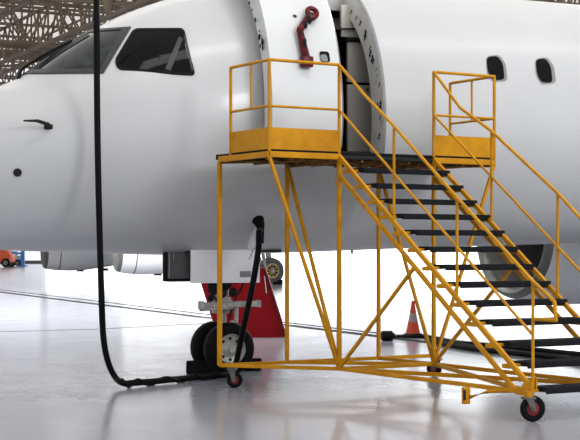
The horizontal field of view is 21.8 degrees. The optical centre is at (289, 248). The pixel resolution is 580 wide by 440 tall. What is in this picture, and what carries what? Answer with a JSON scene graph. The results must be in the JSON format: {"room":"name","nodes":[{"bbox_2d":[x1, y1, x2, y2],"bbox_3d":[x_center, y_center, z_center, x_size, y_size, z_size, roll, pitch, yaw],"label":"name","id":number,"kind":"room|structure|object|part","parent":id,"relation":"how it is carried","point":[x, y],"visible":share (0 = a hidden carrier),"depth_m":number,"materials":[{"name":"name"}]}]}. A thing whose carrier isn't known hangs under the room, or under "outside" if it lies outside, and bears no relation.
{"room":"aircraft hangar","nodes":[
{"label":"aircraft hangar","id":0,"kind":"room"},
{"bbox_2d":[0,45,35,84],"bbox_3d":[-34.071,-14.990,116.479,101.809,3.600,50.390,0,0,0],"label":"roof truss","id":1,"kind":"object","parent":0,"point":[1,83],"visible":0.02,"depth_m":121.25,"materials":[{"name":"metal"}]},
{"bbox_2d":[0,0,36,19],"bbox_3d":[-28.647,-14.640,107.983,42.584,3.500,85.590,0,0,0],"label":"roof truss","id":2,"kind":"object","parent":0,"point":[5,12],"visible":1,"depth_m":80.92,"materials":[{"name":"metal"}]},
{"bbox_2d":[0,70,40,260],"bbox_3d":[-69.722,-8.900,143.932,86.272,21.000,41.797,0,0,0],"label":"wall","id":3,"kind":"structure","parent":0,"point":[29,255],"depth_m":163.63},
{"bbox_2d":[25,260,41,263],"bbox_3d":[-69.494,1.425,143.459,86.120,0.350,41.481,0,0,0],"label":"baseboard","id":4,"kind":"structure","parent":3,"relation":"attached to","point":[32,261],"depth_m":163.49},
{"bbox_2d":[0,49,45,81],"bbox_3d":[-39.275,-15.890,127.292,101.809,3.600,50.390,0,0,0],"label":"roof truss","id":5,"kind":"object","parent":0,"point":[0,49],"visible":0.02,"depth_m":133.50,"materials":[{"name":"metal"}]},
{"bbox_2d":[0,4,111,58],"bbox_3d":[-28.867,-15.890,105.666,101.809,3.600,50.390,0,0,0],"label":"roof truss","id":6,"kind":"object","parent":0,"point":[8,5],"visible":0.05,"depth_m":110.72,"materials":[{"name":"metal"}]},
{"bbox_2d":[0,7,136,81],"bbox_3d":[-15.671,-14.640,114.227,42.584,3.500,85.590,0,0,0],"label":"roof truss","id":7,"kind":"object","parent":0,"point":[84,30],"visible":0.02,"depth_m":128.19,"materials":[{"name":"metal"}]},
{"bbox_2d":[0,0,155,49],"bbox_3d":[-23.663,-14.990,94.853,101.809,3.600,50.390,0,0,0],"label":"roof truss","id":8,"kind":"object","parent":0,"point":[24,43],"visible":0.08,"depth_m":98.26,"materials":[{"name":"metal"}]},
{"bbox_2d":[0,0,162,75],"bbox_3d":[-22.159,-14.640,111.105,42.584,3.500,85.589,0,0,0],"label":"roof truss","id":9,"kind":"object","parent":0,"point":[68,35],"visible":0.59,"depth_m":96.57,"materials":[{"name":"metal"}]},
{"bbox_2d":[0,0,576,68],"bbox_3d":[-27.579,-18.665,107.423,145.693,0.490,130.474,0,0,0],"label":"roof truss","id":10,"kind":"structure","parent":0,"point":[77,21],"depth_m":126.88,"materials":[{"name":"metal"}]},
{"bbox_2d":[0,0,577,70],"bbox_3d":[22.476,-19.550,84.317,270.320,0.300,259.570,0,0,0],"label":"ceiling","id":11,"kind":"structure","parent":0,"point":[51,17],"depth_m":128.19,"materials":[{"name":"brown metal"}]},
{"bbox_2d":[0,0,578,11],"bbox_3d":[-18.459,-15.890,84.040,101.809,3.600,50.390,0,0,0],"label":"roof truss","id":12,"kind":"object","parent":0,"point":[79,3],"visible":0.12,"depth_m":87.03,"materials":[{"name":"metal"}]},
{"bbox_2d":[0,262,579,439],"bbox_3d":[22.476,1.750,84.317,292.679,0.300,277.254,0,0,0],"label":"floor","id":13,"kind":"structure","parent":0,"point":[57,383],"depth_m":19.48,"materials":[{"name":"white concrete"}]},
{"bbox_2d":[0,250,15,266],"bbox_3d":[-25.270,0.664,131.426,2.185,1.834,1.514,0,0,11],"label":"tractor","id":14,"kind":"object","parent":13,"relation":"on","point":[7,259],"visible":0.91,"depth_m":130.78,"materials":[{"name":"orange paint"}]},
{"bbox_2d":[12,251,27,265],"bbox_3d":[-25.177,0.825,138.781,2.350,1.550,1.565,0,0,11],"label":"cart","id":15,"kind":"object","parent":13,"relation":"on","point":[20,259],"visible":0.49,"depth_m":138.03,"materials":[{"name":"blue paint"}]},
{"bbox_2d":[2,323,203,331],"bbox_3d":[-3.310,1.599,30.822,7.379,0.003,0.578,0,0,-40],"label":"trim","id":16,"kind":"structure","parent":13,"relation":"on","point":[199,323],"depth_m":30.20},
{"bbox_2d":[40,252,283,283],"bbox_3d":[-3.709,-0.825,61.704,25.530,4.850,20.071,0,0,21],"label":"airplane","id":17,"kind":"object","parent":13,"relation":"on","point":[64,261],"visible":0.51,"depth_m":63.94,"materials":[{"name":"paint"}]},
{"bbox_2d":[186,360,214,373],"bbox_3d":[-1.098,1.515,19.262,0.460,0.170,0.160,0,0,0],"label":"chock","id":18,"kind":"object","parent":13,"relation":"on","point":[192,366],"visible":0.56,"depth_m":19.19,"materials":[{"name":"black rubber"}]},
{"bbox_2d":[201,268,284,336],"bbox_3d":[-0.874,0.976,27.550,1.655,1.263,0.560,0,0,0],"label":"stand","id":19,"kind":"object","parent":13,"relation":"on","point":[265,320],"visible":0.3,"depth_m":27.30,"materials":[{"name":"red paint"}]},
{"bbox_3d":[-0.696,1.583,27.550,1.300,0.050,0.560,0,0,0],"label":"foot plate","id":20,"kind":"part","parent":19,"relation":"part of","materials":[{"name":"red paint"}]},
{"bbox_3d":[-0.286,0.961,27.285,0.426,1.234,0.030,0,0,0],"label":"edge trim","id":21,"kind":"part","parent":19,"relation":"part of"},
{"bbox_2d":[243,358,261,370],"bbox_3d":[-0.525,1.520,19.815,0.300,0.160,0.200,0,0,0],"label":"chock","id":22,"kind":"object","parent":13,"relation":"on","point":[253,359],"visible":0.31,"depth_m":19.73,"materials":[{"name":"black rubber"}]},
{"bbox_2d":[0,291,543,358],"bbox_3d":[-5.570,1.598,44.074,0.759,0.004,51.570,0,0,-23],"label":"trim","id":23,"kind":"structure","parent":13,"relation":"on","point":[372,335],"depth_m":35.54,"materials":[{"name":"metal"}]},
{"bbox_2d":[273,280,282,284],"bbox_3d":[-0.563,1.490,67.754,0.450,0.220,0.300,0,0,-6],"label":"chock","id":24,"kind":"object","parent":13,"relation":"on","point":[278,282],"visible":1,"depth_m":67.61,"materials":[{"name":"black rubber"}]},
{"bbox_2d":[4,290,557,354],"bbox_3d":[-6.030,1.598,46.566,0.382,0.004,54.373,0,0,-23],"label":"trim","id":25,"kind":"structure","parent":13,"relation":"on","point":[4,290],"depth_m":37.78,"materials":[{"name":"metal"}]},
{"bbox_2d":[0,0,579,372],"bbox_3d":[4.607,-1.068,28.188,25.520,5.338,14.832,0,0,-27],"label":"airplane","id":26,"kind":"object","parent":13,"relation":"on","point":[165,64],"visible":0.88,"depth_m":18.30,"materials":[{"name":"white paint"}]},
{"bbox_3d":[-2.845,-2.385,18.306,0.634,0.486,0.655,0,0,-26],"label":"windshield post","id":27,"kind":"part","parent":26,"relation":"part of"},
{"bbox_3d":[-2.531,-2.363,17.990,1.168,0.658,0.882,0,0,40],"label":"windshield frame","id":28,"kind":"part","parent":26,"relation":"part of","materials":[{"name":"grey metal"}]},
{"bbox_3d":[-1.409,0.166,18.665,0.336,0.472,0.187,0,0,0],"label":"forward gear door","id":29,"kind":"part","parent":26,"relation":"part of","materials":[{"name":"black metal"}]},
{"bbox_2d":[93,0,264,387],"bbox_3d":[-1.300,-8.847,17.806,2.188,20.907,1.099,0,0,-15],"label":"power cable","id":30,"kind":"object","parent":26,"relation":"attached to","point":[257,236],"visible":0.97,"depth_m":17.23,"materials":[{"name":"black rubber"}]},
{"bbox_3d":[-0.809,0.171,18.820,0.939,0.508,0.030,0,0,-26],"label":"nose gear door","id":31,"kind":"part","parent":26,"relation":"part of","materials":[{"name":"paint"}]},
{"bbox_3d":[-0.561,0.316,18.920,0.151,0.076,0.006,0,0,-26],"label":"data plate","id":32,"kind":"part","parent":26,"relation":"part of","materials":[{"name":"grey metal"}]},
{"bbox_3d":[-0.077,-2.473,18.303,0.914,2.527,1.313,0,0,-26],"label":"cabin door","id":33,"kind":"part","parent":26,"relation":"part of","materials":[{"name":"white paint"}]},
{"bbox_3d":[0.174,-2.488,17.815,0.203,0.696,0.348,0,0,0],"label":"hinge arm","id":34,"kind":"part","parent":26,"relation":"part of"},
{"bbox_3d":[0.405,-2.274,17.883,0.097,0.087,0.022,0,0,-26],"label":"porthole glass","id":35,"kind":"part","parent":26,"relation":"part of","materials":[{"name":"white glass"}]},
{"bbox_2d":[337,37,360,46],"bbox_3d":[1.167,-2.697,19.821,1.230,0.050,0.550,0,0,-26],"label":"countertop","id":36,"kind":"structure","parent":26,"relation":"on","point":[341,42],"depth_m":19.39,"materials":[{"name":"metal"}]},
{"bbox_3d":[0.651,-1.179,18.552,0.920,0.088,0.290,0,0,-26],"label":"door sill","id":37,"kind":"part","parent":26,"relation":"part of","materials":[{"name":"metal"}]},
{"bbox_2d":[381,331,394,340],"bbox_3d":[1.702,1.512,26.147,0.230,0.176,0.176,0,0,-9],"label":"connector","id":38,"kind":"object","parent":13,"relation":"on","point":[385,335],"visible":0.94,"depth_m":26.07,"materials":[{"name":"black rubber"}]},
{"bbox_2d":[216,58,579,421],"bbox_3d":[1.734,-0.237,16.088,3.169,3.674,4.864,0,0,-31],"label":"stairs","id":39,"kind":"structure","parent":13,"relation":"on","point":[289,147],"depth_m":16.51,"materials":[{"name":"yellow metal"}]},
{"bbox_3d":[-0.809,0.170,17.280,0.048,2.333,0.048,0,0,-31],"label":"leg","id":40,"kind":"part","parent":39,"relation":"part of","materials":[{"name":"yellow paint"}]},
{"bbox_3d":[-0.673,-1.561,17.054,0.036,0.990,0.034,0,0,-31],"label":"guard post","id":41,"kind":"part","parent":39,"relation":"part of","materials":[{"name":"yellow metal"}]},
{"bbox_3d":[-0.225,-1.561,16.314,0.036,0.990,0.034,0,0,-31],"label":"guard post","id":42,"kind":"part","parent":39,"relation":"part of","materials":[{"name":"yellow metal"}]},
{"bbox_3d":[-0.130,1.337,17.030,1.446,0.042,0.036,0,0,20],"label":"rail","id":43,"kind":"part","parent":39,"relation":"part of","materials":[{"name":"yellow metal"}]},
{"bbox_3d":[-0.065,-2.056,16.906,0.922,0.035,0.883,0,0,-31],"label":"guard rail","id":44,"kind":"part","parent":39,"relation":"part of","materials":[{"name":"yellow metal"}]},
{"bbox_3d":[-0.063,-1.205,16.914,0.910,0.236,0.872,0,0,-31],"label":"kick plate","id":45,"kind":"part","parent":39,"relation":"part of","materials":[{"name":"yellow paint"}]},
{"bbox_3d":[-0.064,-1.554,16.908,0.918,0.029,0.880,0,0,-31],"label":"guard rail","id":46,"kind":"part","parent":39,"relation":"part of","materials":[{"name":"yellow metal"}]},
{"bbox_3d":[-0.035,0.170,17.747,0.042,2.333,0.042,0,0,-31],"label":"leg","id":47,"kind":"part","parent":39,"relation":"part of","materials":[{"name":"yellow paint"}]},
{"bbox_3d":[0.521,1.337,18.083,3.108,0.042,0.036,0,0,-31],"label":"rail","id":48,"kind":"part","parent":39,"relation":"part of","materials":[{"name":"yellow metal"}]},
{"bbox_3d":[0.549,0.170,16.781,0.046,2.333,0.046,0,0,-31],"label":"leg","id":49,"kind":"part","parent":39,"relation":"part of","materials":[{"name":"yellow paint"}]},
{"bbox_3d":[0.549,-1.561,16.781,0.036,0.990,0.034,0,0,-31],"label":"guard post","id":50,"kind":"part","parent":39,"relation":"part of","materials":[{"name":"yellow metal"}]},
{"bbox_3d":[0.817,1.337,17.602,1.728,0.042,0.036,0,0,10],"label":"rail","id":51,"kind":"part","parent":39,"relation":"part of","materials":[{"name":"yellow metal"}]},
{"bbox_3d":[1.086,0.170,18.424,0.042,2.333,0.042,0,0,-31],"label":"leg","id":52,"kind":"part","parent":39,"relation":"part of","materials":[{"name":"yellow paint"}]},
{"bbox_3d":[1.109,1.337,17.119,1.309,0.042,0.036,0,0,-31],"label":"rail","id":53,"kind":"part","parent":39,"relation":"part of","materials":[{"name":"yellow metal"}]},
{"bbox_3d":[1.098,-0.780,15.872,0.030,1.035,0.028,0,0,-31],"label":"handrail post","id":54,"kind":"part","parent":39,"relation":"part of","materials":[{"name":"yellow metal"}]},
{"bbox_3d":[1.377,1.337,17.941,0.036,0.042,1.129,0,0,-31],"label":"rail","id":55,"kind":"part","parent":39,"relation":"part of","materials":[{"name":"yellow metal"}]},
{"bbox_3d":[1.399,1.337,15.374,0.036,0.042,3.288,0,0,-31],"label":"rail","id":56,"kind":"part","parent":39,"relation":"part of","materials":[{"name":"yellow metal"}]},
{"bbox_3d":[1.669,0.170,17.458,0.042,2.333,0.042,0,0,-31],"label":"leg","id":57,"kind":"part","parent":39,"relation":"part of","materials":[{"name":"yellow paint"}]},
{"bbox_3d":[1.669,-1.561,17.458,0.036,0.990,0.034,0,0,-31],"label":"guard post","id":58,"kind":"part","parent":39,"relation":"part of","materials":[{"name":"yellow metal"}]},
{"bbox_3d":[1.402,-0.377,15.369,0.029,2.377,3.316,0,0,-31],"label":"rail","id":59,"kind":"part","parent":39,"relation":"part of","materials":[{"name":"yellow metal"}]},
{"bbox_3d":[1.486,-0.701,15.228,0.036,2.738,3.648,0,0,-31],"label":"handrail","id":60,"kind":"part","parent":39,"relation":"part of","materials":[{"name":"yellow metal"}]},
{"bbox_3d":[1.988,-1.561,18.661,0.036,0.990,0.034,0,0,-31],"label":"guard post","id":61,"kind":"part","parent":39,"relation":"part of","materials":[{"name":"yellow metal"}]},
{"bbox_3d":[1.660,-0.006,14.941,0.030,1.030,0.028,0,0,-31],"label":"handrail post","id":62,"kind":"part","parent":39,"relation":"part of","materials":[{"name":"yellow metal"}]},
{"bbox_3d":[1.959,1.337,15.712,3.539,0.042,0.036,0,0,37],"label":"rail","id":63,"kind":"part","parent":39,"relation":"part of","materials":[{"name":"yellow metal"}]},
{"bbox_3d":[1.833,-1.205,18.059,0.901,0.236,0.872,0,0,-31],"label":"kick plate","id":64,"kind":"part","parent":39,"relation":"part of","materials":[{"name":"yellow paint"}]},
{"bbox_3d":[1.838,-1.554,18.057,0.910,0.029,0.880,0,0,-31],"label":"guard rail","id":65,"kind":"part","parent":39,"relation":"part of","materials":[{"name":"yellow metal"}]},
{"bbox_3d":[1.840,-2.056,18.057,0.912,0.035,0.883,0,0,-31],"label":"guard rail","id":66,"kind":"part","parent":39,"relation":"part of","materials":[{"name":"yellow metal"}]},
{"bbox_3d":[1.959,1.337,15.712,0.036,0.042,3.539,0,0,-9],"label":"rail","id":67,"kind":"part","parent":39,"relation":"part of","materials":[{"name":"yellow metal"}]},
{"bbox_3d":[1.985,1.378,14.297,0.554,0.104,0.048,0,0,13],"label":"brake lever","id":68,"kind":"part","parent":39,"relation":"part of","materials":[{"name":"yellow paint"}]},
{"bbox_3d":[2.218,-0.780,16.549,0.030,1.035,0.028,0,0,-31],"label":"handrail post","id":69,"kind":"part","parent":39,"relation":"part of","materials":[{"name":"yellow metal"}]},
{"bbox_3d":[2.435,-1.561,17.921,0.036,0.990,0.034,0,0,-31],"label":"guard post","id":70,"kind":"part","parent":39,"relation":"part of","materials":[{"name":"yellow metal"}]},
{"bbox_3d":[2.522,-0.377,16.046,0.029,2.377,3.316,0,0,-31],"label":"rail","id":71,"kind":"part","parent":39,"relation":"part of","materials":[{"name":"yellow metal"}]},
{"bbox_3d":[2.607,-0.701,15.906,0.036,2.737,3.650,0,0,-31],"label":"handrail","id":72,"kind":"part","parent":39,"relation":"part of","materials":[{"name":"yellow metal"}]},
{"bbox_3d":[2.519,1.337,16.051,0.036,0.042,3.288,0,0,-31],"label":"rail","id":73,"kind":"part","parent":39,"relation":"part of","materials":[{"name":"yellow metal"}]},
{"bbox_3d":[2.255,0.813,13.956,0.030,1.025,0.028,0,0,-31],"label":"handrail post","id":74,"kind":"part","parent":39,"relation":"part of","materials":[{"name":"yellow metal"}]},
{"bbox_3d":[2.781,-0.031,15.617,0.030,1.080,0.028,0,0,-31],"label":"handrail post","id":75,"kind":"part","parent":39,"relation":"part of","materials":[{"name":"yellow metal"}]},
{"bbox_2d":[397,301,422,337],"bbox_3d":[2.224,1.268,27.178,0.420,0.665,0.420,0,0,-29],"label":"traffic cone","id":76,"kind":"object","parent":13,"relation":"on","point":[412,331],"visible":0.93,"depth_m":27.10,"materials":[{"name":"orange plastic"}]},
{"bbox_2d":[422,334,579,355],"bbox_3d":[3.321,1.565,24.453,0.397,0.070,5.491,0,0,-23],"label":"cable","id":77,"kind":"object","parent":13,"relation":"on","point":[544,350],"visible":0.44,"depth_m":23.28,"materials":[{"name":"black rubber"}]},
{"bbox_2d":[429,338,572,358],"bbox_3d":[3.238,1.560,22.898,0.366,0.080,5.993,0,0,-19],"label":"cable","id":78,"kind":"object","parent":13,"relation":"on","point":[457,346],"visible":0.66,"depth_m":22.62,"materials":[{"name":"black rubber"}]},
{"bbox_2d":[446,340,576,357],"bbox_3d":[3.257,1.570,23.730,0.487,0.060,5.736,0,0,-18],"label":"cable","id":79,"kind":"object","parent":13,"relation":"on","point":[455,342],"visible":0.19,"depth_m":24.54,"materials":[{"name":"black rubber"}]},
{"bbox_2d":[261,248,478,262],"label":"window","id":80,"kind":"structure","parent":0,"point":[387,255],"depth_m":181.88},
{"bbox_2d":[533,0,575,3],"bbox_3d":[3.792,-14.640,123.594,42.584,3.500,85.590,0,0,0],"label":"roof truss","id":81,"kind":"object","parent":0,"point":[558,1],"visible":0.02,"depth_m":95.83,"materials":[{"name":"metal"}]},
{"bbox_2d":[534,0,579,4],"bbox_3d":[-2.696,-14.640,120.472,42.584,3.500,85.590,0,0,0],"label":"roof truss","id":82,"kind":"object","parent":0,"point":[561,1],"visible":0.02,"depth_m":81.94,"materials":[{"name":"metal"}]}
]}

